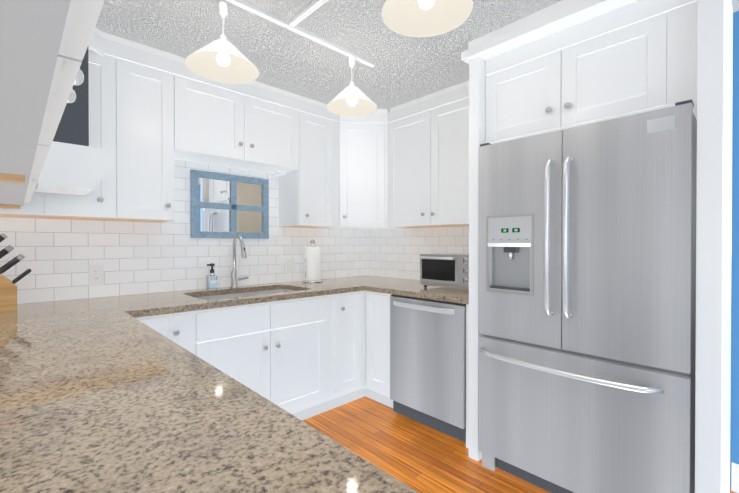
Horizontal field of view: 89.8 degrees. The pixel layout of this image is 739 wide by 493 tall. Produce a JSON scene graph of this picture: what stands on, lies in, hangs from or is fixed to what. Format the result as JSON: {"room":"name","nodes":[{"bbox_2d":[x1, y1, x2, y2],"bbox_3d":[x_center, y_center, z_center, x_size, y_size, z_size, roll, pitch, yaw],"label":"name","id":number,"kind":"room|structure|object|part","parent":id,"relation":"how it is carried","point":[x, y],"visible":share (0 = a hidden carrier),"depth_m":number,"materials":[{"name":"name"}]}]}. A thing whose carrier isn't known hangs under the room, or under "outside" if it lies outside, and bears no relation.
{"room":"kitchen","nodes":[
{"label":"kitchen","id":0,"kind":"room"},
{"bbox_2d":[0,160,367,303],"bbox_3d":[-1.571,0.025,2.376,4.400,2.400,0.100,0,1,-44],"label":"wall","id":1,"kind":"structure","parent":0,"point":[134,258],"depth_m":2.48,"materials":[{"name":"tile"}]},
{"bbox_2d":[0,190,67,218],"bbox_3d":[-1.836,-0.638,1.833,0.462,0.967,0.308,0,1,-44],"label":"upper cabinet","id":2,"kind":"object","parent":1,"relation":"attached to","point":[42,204],"depth_m":1.85,"materials":[{"name":"white wood"}]},
{"bbox_2d":[88,264,103,285],"bbox_3d":[-1.645,0.173,2.230,0.074,0.127,0.008,0,1,-44],"label":"electrical outlet plate","id":3,"kind":"object","parent":1,"relation":"attached to","point":[95,274],"visible":1,"depth_m":2.23,"materials":[{"name":"white plastic"}]},
{"bbox_2d":[64,32,135,220],"bbox_3d":[-1.610,-0.639,2.049,0.433,0.967,0.308,0,1,-44],"label":"upper cabinet","id":4,"kind":"object","parent":1,"relation":"attached to","point":[109,58],"depth_m":2.03,"materials":[{"name":"white wood"}]},
{"bbox_2d":[132,44,187,221],"bbox_3d":[-1.395,-0.640,2.255,0.429,0.967,0.308,0,1,-44],"label":"upper cabinet","id":5,"kind":"object","parent":1,"relation":"attached to","point":[159,81],"depth_m":2.19,"materials":[{"name":"white wood"}]},
{"bbox_2d":[190,169,268,238],"bbox_3d":[-1.034,-0.298,2.795,0.591,0.478,0.029,0,1,-44],"label":"mirror","id":6,"kind":"object","parent":1,"relation":"attached to","point":[233,206],"visible":0.98,"depth_m":2.78,"materials":[{"name":"blue wood"}]},
{"bbox_2d":[198,177,262,232],"bbox_3d":[-1.037,-0.298,2.798,0.501,0.388,0.002,0,1,-44],"label":"mirror panel","id":7,"kind":"object","parent":6,"relation":"attached to","point":[214,191],"visible":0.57,"depth_m":2.77,"materials":[{"name":"silver glass"}]},
{"bbox_2d":[188,68,291,175],"bbox_3d":[-0.969,-0.859,2.662,0.883,0.535,0.308,0,1,-44],"label":"upper cabinet","id":8,"kind":"object","parent":1,"relation":"attached to","point":[245,126],"depth_m":2.55,"materials":[{"name":"white wood"}]},
{"bbox_2d":[287,259,294,273],"bbox_3d":[-0.668,0.171,3.161,0.076,0.124,0.015,0,1,-44],"label":"switch plate","id":9,"kind":"object","parent":1,"relation":"attached to","point":[290,266],"visible":1,"depth_m":3.16,"materials":[{"name":"white plastic"}]},
{"bbox_2d":[276,93,335,227],"bbox_3d":[-0.491,-0.646,3.091,0.530,0.967,0.350,0,1,-44],"label":"upper cabinet","id":10,"kind":"object","parent":1,"relation":"attached to","point":[307,192],"depth_m":2.97,"materials":[{"name":"white wood"}]},
{"bbox_2d":[328,109,403,229],"bbox_3d":[-0.050,-0.672,3.312,0.698,1.016,0.641,0,1,-44],"label":"upper cabinet","id":11,"kind":"object","parent":1,"relation":"attached to","point":[361,141],"depth_m":3.15,"materials":[{"name":"white wood"}]},
{"bbox_2d":[95,0,738,113],"bbox_3d":[0.850,-1.208,-0.160,4.400,0.100,7.100,0,1,-44],"label":"ceiling","id":12,"kind":"structure","parent":0,"point":[404,69],"depth_m":2.11,"materials":[{"name":"white paint"}]},
{"bbox_2d":[0,200,30,207],"bbox_3d":[-1.622,-0.677,1.335,0.592,0.978,0.639,0,1,-44],"label":"upper cabinet","id":13,"kind":"object","parent":12,"relation":"hanging from","point":[3,203],"depth_m":1.65,"materials":[{"name":"grey wood"}]},
{"bbox_2d":[0,184,43,199],"bbox_3d":[-1.290,-0.675,0.989,0.592,0.978,0.587,0,1,-44],"label":"upper cabinet","id":14,"kind":"object","parent":12,"relation":"hanging from","point":[7,192],"depth_m":1.34,"materials":[{"name":"grey wood"}]},
{"bbox_2d":[0,92,87,187],"bbox_3d":[-0.820,-0.672,0.498,0.592,0.978,1.040,0,1,-44],"label":"upper cabinet","id":15,"kind":"object","parent":12,"relation":"hanging from","point":[44,111],"depth_m":0.70,"materials":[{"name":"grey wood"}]},
{"bbox_2d":[0,0,104,107],"bbox_3d":[-0.316,-0.668,-0.029,0.592,0.978,0.687,0,1,-44],"label":"upper cabinet","id":16,"kind":"object","parent":12,"relation":"hanging from","point":[44,44],"depth_m":0.34,"materials":[{"name":"grey wood"}]},
{"bbox_2d":[44,140,114,194],"bbox_3d":[-1.411,-0.361,1.779,0.277,0.200,0.261,0,1,-44],"label":"range hood","id":17,"kind":"object","parent":12,"relation":"hanging from","point":[82,167],"depth_m":1.70,"materials":[{"name":"grey"}]},
{"bbox_2d":[226,0,374,66],"bbox_3d":[-0.517,-1.161,1.857,1.515,0.019,0.044,0,1,-44],"label":"track rail","id":18,"kind":"object","parent":12,"relation":"attached to","point":[240,3],"depth_m":1.99,"materials":[{"name":"white plastic"}]},
{"bbox_2d":[217,1,229,65],"bbox_3d":[-0.693,-1.002,1.757,0.060,0.292,0.060,0,1,-44],"label":"pendant","id":19,"kind":"object","parent":18,"relation":"hanging from","point":[222,9],"depth_m":1.74,"materials":[{"name":"white plastic"}]},
{"bbox_2d":[185,39,258,83],"bbox_3d":[-0.693,-0.902,1.757,0.326,0.122,0.326,0,1,-44],"label":"shade","id":20,"kind":"object","parent":19,"relation":"attached to","point":[240,68],"visible":1,"depth_m":1.82,"materials":[{"name":"beige glass"}]},
{"bbox_3d":[-0.693,-0.905,1.757,0.060,0.098,0.060,0,1,-44],"label":"pendant bulb","id":21,"kind":"part","parent":19,"relation":"part of","materials":[{"name":"white glass"}]},
{"bbox_2d":[347,56,356,105],"bbox_3d":[-0.107,-1.005,2.262,0.060,0.292,0.060,0,1,-44],"label":"pendant","id":22,"kind":"object","parent":18,"relation":"hanging from","point":[351,62],"depth_m":2.25,"materials":[{"name":"white plastic"}]},
{"bbox_2d":[326,86,376,116],"bbox_3d":[-0.107,-0.905,2.263,0.310,0.122,0.310,0,1,-44],"label":"shade","id":23,"kind":"object","parent":22,"relation":"attached to","point":[338,104],"visible":0.96,"depth_m":2.33,"materials":[{"name":"beige glass"}]},
{"bbox_3d":[-0.107,-0.908,2.263,0.060,0.098,0.060,0,1,-44],"label":"pendant bulb","id":24,"kind":"part","parent":22,"relation":"part of","materials":[{"name":"white glass"}]},
{"bbox_2d":[289,0,327,28],"bbox_3d":[0.074,-1.158,1.438,0.028,0.019,1.380,0,1,-44],"label":"track rail","id":25,"kind":"object","parent":12,"relation":"attached to","point":[303,15],"depth_m":1.83,"materials":[{"name":"white plastic"}]},
{"bbox_2d":[368,226,468,279],"bbox_3d":[0.708,0.021,3.105,0.100,2.400,2.000,0,1,-44],"label":"tiled wall","id":26,"kind":"structure","parent":0,"point":[394,253],"depth_m":3.41,"materials":[{"name":"tile"}]},
{"bbox_2d":[388,72,479,227],"bbox_3d":[0.536,-0.645,2.934,0.375,0.967,0.997,0,1,-44],"label":"upper cabinet","id":27,"kind":"object","parent":26,"relation":"attached to","point":[434,138],"depth_m":2.80,"materials":[{"name":"white wood"}]},
{"bbox_2d":[480,0,715,143],"bbox_3d":[1.219,-0.871,2.028,0.636,0.598,0.926,0,1,-44],"label":"upper cabinet","id":28,"kind":"object","parent":26,"relation":"attached to","point":[564,64],"depth_m":1.72,"materials":[{"name":"white wood"}]},
{"bbox_2d":[418,0,433,9],"bbox_3d":[0.211,-0.932,1.377,0.060,0.098,0.060,0,1,-44],"label":"bulb","id":29,"kind":"object","parent":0,"point":[425,4],"visible":1,"depth_m":1.37,"materials":[{"name":"white glass"}]},
{"bbox_2d":[382,0,472,36],"bbox_3d":[0.211,-0.929,1.377,0.332,0.122,0.332,0,1,-44],"label":"shade","id":30,"kind":"object","parent":29,"relation":"attached to","point":[411,18],"visible":1,"depth_m":1.46,"materials":[{"name":"beige glass"}]},
{"bbox_2d":[302,396,736,492],"bbox_3d":[0.850,1.292,-0.144,4.400,0.100,7.100,0,1,-44],"label":"floor","id":31,"kind":"structure","parent":0,"point":[416,456],"depth_m":2.23,"materials":[{"name":"brown wood"}]},
{"bbox_2d":[138,319,304,419],"bbox_3d":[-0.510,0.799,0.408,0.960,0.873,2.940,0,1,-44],"label":"base cabinet","id":32,"kind":"object","parent":31,"relation":"on","point":[174,340],"depth_m":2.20,"materials":[{"name":"white wood"}]},
{"bbox_2d":[136,291,379,418],"bbox_3d":[-0.610,0.786,2.443,1.724,0.873,0.139,0,1,-44],"label":"base cabinet","id":33,"kind":"object","parent":31,"relation":"on","point":[303,358],"depth_m":2.49,"materials":[{"name":"white wood"}]},
{"bbox_2d":[0,297,418,492],"bbox_3d":[-0.728,0.340,0.623,0.990,0.037,3.598,0,1,-44],"label":"countertop","id":34,"kind":"structure","parent":33,"relation":"on","point":[107,395],"depth_m":0.67,"materials":[{"name":"stone"}]},
{"bbox_2d":[0,233,31,311],"bbox_3d":[-1.824,0.126,1.768,0.312,0.376,0.120,0,1,-44],"label":"knife block","id":35,"kind":"object","parent":34,"relation":"on","point":[8,295],"visible":1,"depth_m":1.78,"materials":[{"name":"brown wood"}]},
{"bbox_2d":[108,279,408,315],"bbox_3d":[-0.589,0.326,2.790,2.208,0.037,0.658,0,1,-44],"label":"countertop","id":36,"kind":"structure","parent":33,"relation":"on","point":[177,301],"depth_m":2.34,"materials":[{"name":"stone"}]},
{"bbox_2d":[207,263,217,289],"bbox_3d":[-1.115,0.215,2.626,0.067,0.186,0.042,0,1,-44],"label":"soap bottle","id":37,"kind":"object","parent":36,"relation":"on","point":[212,280],"visible":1,"depth_m":2.61,"materials":[{"name":"white"}]},
{"bbox_2d":[230,235,248,287],"bbox_3d":[-0.919,0.113,2.721,0.144,0.388,0.217,0,1,-44],"label":"faucet","id":38,"kind":"object","parent":36,"relation":"on","point":[235,278],"visible":1,"depth_m":2.73,"materials":[{"name":"silver metal"}]},
{"bbox_2d":[195,289,293,298],"bbox_3d":[-0.824,0.456,2.568,0.850,0.216,0.510,0,1,-44],"label":"sink","id":39,"kind":"object","parent":36,"relation":"in","point":[244,294],"depth_m":2.78,"materials":[{"name":"silver metal"}]},
{"bbox_2d":[303,240,322,282],"bbox_3d":[-0.489,0.123,3.184,0.170,0.362,0.170,0,1,-44],"label":"paper towel","id":40,"kind":"object","parent":36,"relation":"on","point":[312,264],"visible":1,"depth_m":3.13,"materials":[{"name":"white paper"}]},
{"bbox_2d":[328,276,403,283],"bbox_3d":[-0.027,0.323,3.331,0.648,0.037,0.420,0,1,-44],"label":"countertop","id":41,"kind":"structure","parent":33,"relation":"on","point":[351,280],"depth_m":3.39,"materials":[{"name":"stone"}]},
{"bbox_2d":[384,293,392,407],"bbox_3d":[0.362,0.783,2.922,0.599,0.873,0.033,0,1,-44],"label":"base cabinet","id":42,"kind":"object","parent":31,"relation":"on","point":[387,401],"depth_m":2.74,"materials":[{"name":"white wood"}]},
{"bbox_2d":[364,280,468,303],"bbox_3d":[0.518,0.326,2.762,0.648,0.037,0.915,0,1,-44],"label":"countertop","id":43,"kind":"structure","parent":42,"relation":"on","point":[411,288],"depth_m":2.65,"materials":[{"name":"stone"}]},
{"bbox_2d":[420,253,468,288],"bbox_3d":[0.647,0.183,2.715,0.409,0.249,0.460,0,1,-44],"label":"toaster oven","id":44,"kind":"object","parent":43,"relation":"on","point":[446,273],"depth_m":2.60,"materials":[{"name":"metal"}]},
{"bbox_3d":[0.474,0.085,2.631,0.043,0.019,0.288,0,1,-44],"label":"toaster handle","id":45,"kind":"part","parent":44,"relation":"part of","materials":[{"name":"silver metal"}]},
{"bbox_2d":[390,294,465,442],"bbox_3d":[0.568,0.785,2.666,0.656,0.870,0.610,0,1,-44],"label":"dishwasher","id":46,"kind":"object","parent":31,"relation":"on","point":[428,368],"depth_m":2.43,"materials":[{"name":"metal"}]},
{"bbox_3d":[0.335,0.403,2.456,0.032,0.033,0.511,0,1,-44],"label":"dishwasher handle","id":47,"kind":"part","parent":46,"relation":"part of","materials":[{"name":"silver metal"}]},
{"bbox_2d":[466,304,468,447],"bbox_3d":[0.825,0.786,2.438,0.599,0.873,0.064,0,1,-44],"label":"base cabinet","id":48,"kind":"object","parent":31,"relation":"on","point":[467,305],"depth_m":2.25,"materials":[{"name":"white wood"}]},
{"bbox_2d":[479,99,696,492],"bbox_3d":[1.153,0.329,1.968,0.794,1.792,0.896,0,1,-44],"label":"fridge","id":49,"kind":"object","parent":31,"relation":"on","point":[632,246],"depth_m":1.66,"materials":[{"name":"grey metal"}]},
{"bbox_3d":[0.874,0.087,1.744,0.085,1.012,0.805,0,1,-44],"label":"fridge handle","id":50,"kind":"part","parent":49,"relation":"part of","materials":[{"name":"silver metal"}]},
{"bbox_2d":[730,11,738,488],"bbox_3d":[3.129,0.037,0.577,0.100,2.400,5.000,0,1,-44],"label":"wall","id":51,"kind":"structure","parent":0,"point":[734,436],"depth_m":1.86,"materials":[{"name":"blue paint"}]},
{"bbox_2d":[731,462,738,492],"bbox_3d":[3.317,1.168,0.302,0.014,0.138,4.328,0,1,-44],"label":"baseboard","id":52,"kind":"structure","parent":51,"relation":"attached to","point":[734,477],"depth_m":1.85,"materials":[{"name":"white wood"}]}
]}

